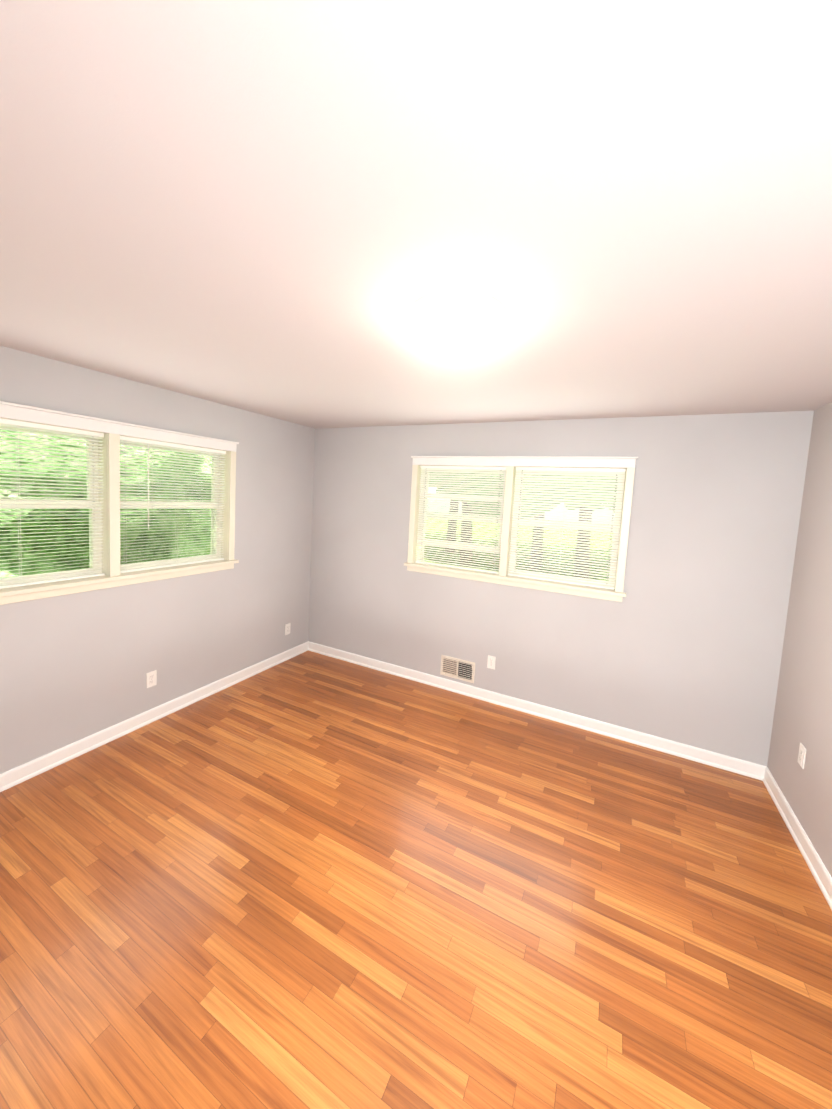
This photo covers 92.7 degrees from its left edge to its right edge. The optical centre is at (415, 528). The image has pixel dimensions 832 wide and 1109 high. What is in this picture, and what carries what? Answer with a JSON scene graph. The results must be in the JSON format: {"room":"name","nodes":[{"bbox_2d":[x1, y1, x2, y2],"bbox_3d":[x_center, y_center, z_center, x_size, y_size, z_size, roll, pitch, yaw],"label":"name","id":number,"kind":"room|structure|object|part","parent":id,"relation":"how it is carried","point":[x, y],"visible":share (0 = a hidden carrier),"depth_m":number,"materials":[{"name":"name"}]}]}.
{"room":"empty bedroom","nodes":[
{"label":"empty bedroom","id":0,"kind":"room"},
{"bbox_2d":[0,346,314,773],"bbox_3d":[-2.249,0.234,2.399,0.200,2.440,4.900,5,5,27],"label":"wall","id":1,"kind":"structure","parent":0,"point":[74,667],"depth_m":2.90,"materials":[{"name":"grey paint"}]},
{"bbox_2d":[0,401,238,604],"bbox_3d":[-2.069,-0.163,2.652,0.268,1.090,1.889,5,5,27],"label":"window","id":2,"kind":"structure","parent":1,"relation":"in","point":[113,432],"depth_m":2.61,"materials":[{"name":"beige paint"}]},
{"bbox_3d":[-2.318,-0.143,2.275,0.113,0.933,0.836,5,5,27],"label":"left window sash","id":3,"kind":"part","parent":2,"relation":"part of","materials":[{"name":"clear glass"}]},
{"bbox_2d":[0,418,104,588],"bbox_3d":[-2.235,-0.137,2.233,0.028,0.928,0.824,5,5,27],"label":"window blind","id":4,"kind":"object","parent":2,"relation":"attached to","point":[47,428],"visible":1,"depth_m":2.35,"materials":[{"name":"white plastic"}]},
{"bbox_3d":[-1.894,-0.296,2.831,0.010,0.610,0.036,5,5,27],"label":"cord","id":5,"kind":"part","parent":2,"relation":"part of","materials":[{"name":"white plastic"}]},
{"bbox_3d":[-1.913,-0.185,3.076,0.113,0.933,0.836,5,5,27],"label":"left window sash","id":6,"kind":"part","parent":2,"relation":"part of","materials":[{"name":"clear glass"}]},
{"bbox_2d":[120,436,225,572],"bbox_3d":[-1.830,-0.179,3.034,0.028,0.928,0.824,5,5,27],"label":"window blind","id":7,"kind":"object","parent":2,"relation":"attached to","point":[165,445],"visible":0.92,"depth_m":2.99,"materials":[{"name":"white plastic"}]},
{"bbox_2d":[146,670,156,687],"bbox_3d":[-1.950,1.107,2.927,0.008,0.114,0.070,5,5,27],"label":"electrical outlet","id":8,"kind":"object","parent":1,"relation":"attached to","point":[151,678],"visible":1,"depth_m":2.92,"materials":[{"name":"white plastic"}]},
{"bbox_2d":[0,642,307,791],"bbox_3d":[-2.214,1.411,2.443,0.021,0.095,4.500,5,5,27],"label":"baseboard","id":9,"kind":"structure","parent":1,"relation":"attached to","point":[32,769],"depth_m":2.80,"materials":[{"name":"white paint"}]},
{"bbox_2d":[285,623,290,634],"bbox_3d":[-1.337,1.044,4.141,0.008,0.114,0.070,5,5,27],"label":"electrical outlet","id":10,"kind":"object","parent":1,"relation":"attached to","point":[287,628],"visible":1,"depth_m":4.13,"materials":[{"name":"white plastic"}]},
{"bbox_2d":[0,650,831,1108],"bbox_3d":[-0.447,1.685,1.564,4.400,0.120,4.900,5,5,27],"label":"floor","id":11,"kind":"structure","parent":0,"point":[308,880],"depth_m":1.67,"materials":[{"name":"brown wood"}]},
{"bbox_2d":[0,0,831,428],"bbox_3d":[-0.307,-0.878,1.359,4.400,0.150,4.900,5,5,27],"label":"ceiling","id":12,"kind":"structure","parent":0,"point":[290,210],"depth_m":0.91,"materials":[{"name":"white paint"}]},
{"bbox_2d":[408,290,506,351],"bbox_3d":[0.148,-0.721,1.463,0.360,0.130,0.360,5,5,27],"label":"flush-mount light","id":13,"kind":"object","parent":12,"relation":"attached to","point":[456,320],"visible":1,"depth_m":1.35,"materials":[{"name":"white glass"}]},
{"bbox_2d":[308,411,813,765],"bbox_3d":[0.682,0.301,3.556,4.000,2.440,0.200,5,5,27],"label":"wall","id":14,"kind":"structure","parent":0,"point":[682,641],"depth_m":2.99,"materials":[{"name":"grey paint"}]},
{"bbox_2d":[440,655,474,682],"bbox_3d":[0.377,1.283,3.639,0.330,0.190,0.020,5,5,27],"label":"air vent","id":15,"kind":"object","parent":14,"relation":"in","point":[457,668],"visible":1,"depth_m":3.64,"materials":[{"name":"beige metal"}]},
{"bbox_2d":[487,655,495,669],"bbox_3d":[0.664,1.174,3.495,0.070,0.114,0.008,5,5,27],"label":"electrical outlet","id":16,"kind":"object","parent":14,"relation":"attached to","point":[491,662],"visible":1,"depth_m":3.49,"materials":[{"name":"white plastic"}]},
{"bbox_2d":[404,456,637,601],"bbox_3d":[0.810,-0.070,3.456,1.889,1.090,0.268,5,5,27],"label":"window","id":17,"kind":"structure","parent":14,"relation":"in","point":[512,463],"depth_m":3.35,"materials":[{"name":"beige paint"}]},
{"bbox_2d":[415,466,505,573],"bbox_3d":[0.391,-0.104,3.620,0.824,0.928,0.028,5,5,27],"label":"window blind","id":18,"kind":"object","parent":17,"relation":"attached to","point":[454,470],"visible":0.92,"depth_m":3.61,"materials":[{"name":"white plastic"}]},
{"bbox_3d":[0.433,-0.107,3.704,0.836,0.933,0.113,5,5,27],"label":"back window sash","id":19,"kind":"part","parent":17,"relation":"part of","materials":[{"name":"clear glass"}]},
{"bbox_2d":[508,467,625,589],"bbox_3d":[1.192,-0.029,3.220,0.824,0.928,0.028,5,5,27],"label":"window blind","id":20,"kind":"object","parent":17,"relation":"attached to","point":[608,473],"visible":0.96,"depth_m":3.20,"materials":[{"name":"white plastic"}]},
{"bbox_3d":[1.234,-0.031,3.303,0.836,0.933,0.113,5,5,27],"label":"back window sash","id":21,"kind":"part","parent":17,"relation":"part of","materials":[{"name":"clear glass"}]},
{"bbox_2d":[308,641,765,779],"bbox_3d":[0.568,1.474,3.551,4.000,0.095,0.021,5,5,27],"label":"baseboard","id":22,"kind":"structure","parent":14,"relation":"attached to","point":[725,762],"depth_m":3.23,"materials":[{"name":"white paint"}]},
{"bbox_2d":[767,402,831,876],"bbox_3d":[1.493,0.589,0.525,0.200,2.440,4.900,5,5,27],"label":"wall","id":23,"kind":"structure","parent":0,"point":[803,710],"depth_m":2.27,"materials":[{"name":"grey paint"}]},
{"bbox_2d":[762,766,831,909],"bbox_3d":[1.331,1.746,0.667,0.021,0.095,4.500,5,5,27],"label":"baseboard","id":24,"kind":"structure","parent":23,"relation":"attached to","point":[817,867],"depth_m":2.13,"materials":[{"name":"white paint"}]},
{"bbox_2d":[797,743,805,768],"bbox_3d":[2.165,1.272,2.229,0.008,0.114,0.070,5,5,27],"label":"electrical outlet","id":25,"kind":"object","parent":23,"relation":"attached to","point":[801,755],"visible":1,"depth_m":2.22,"materials":[{"name":"white plastic"}]},
{"label":"outside","id":26,"kind":"structure","parent":0,"visible":0},
{"bbox_2d":[120,455,211,563],"bbox_3d":[-4.685,-1.398,6.791,4.170,5.589,4.242,5,5,27],"label":"tree","id":27,"kind":"object","parent":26,"point":[132,556],"depth_m":6.05,"materials":[{"name":"green plant"}]},
{"bbox_2d":[424,518,612,580],"bbox_3d":[-3.281,2.309,0.505,120.000,0.300,120.000,5,5,27],"label":"ground","id":28,"kind":"structure","parent":26,"point":[519,549],"depth_m":19.23,"materials":[{"name":"green plant"}]},
{"bbox_2d":[0,427,199,577],"bbox_3d":[-5.229,-1.026,5.670,5.567,5.703,4.265,5,5,27],"label":"tree","id":29,"kind":"object","parent":28,"relation":"on","point":[81,561],"depth_m":4.17,"materials":[{"name":"green plant"}]},
{"bbox_2d":[429,472,472,566],"bbox_3d":[2.423,-3.529,13.683,8.070,9.855,6.165,5,5,27],"label":"tree","id":30,"kind":"object","parent":28,"relation":"on","point":[462,521],"depth_m":13.41,"materials":[{"name":"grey plant"}]},
{"bbox_2d":[445,500,458,552],"bbox_3d":[1.988,-4.209,17.789,7.814,10.507,8.152,5,5,27],"label":"tree","id":31,"kind":"object","parent":28,"relation":"on","point":[453,527],"depth_m":17.40,"materials":[{"name":"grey plant"}]},
{"bbox_2d":[441,473,559,569],"bbox_3d":[5.316,-3.054,13.900,8.080,9.185,8.764,5,5,27],"label":"tree","id":32,"kind":"object","parent":28,"relation":"on","point":[500,507],"depth_m":12.39,"materials":[{"name":"green plant"}]},
{"bbox_2d":[538,475,617,577],"bbox_3d":[5.530,-3.067,11.008,5.305,9.693,5.845,5,5,27],"label":"tree","id":33,"kind":"object","parent":28,"relation":"on","point":[581,512],"depth_m":10.79,"materials":[{"name":"green plant"}]}
]}

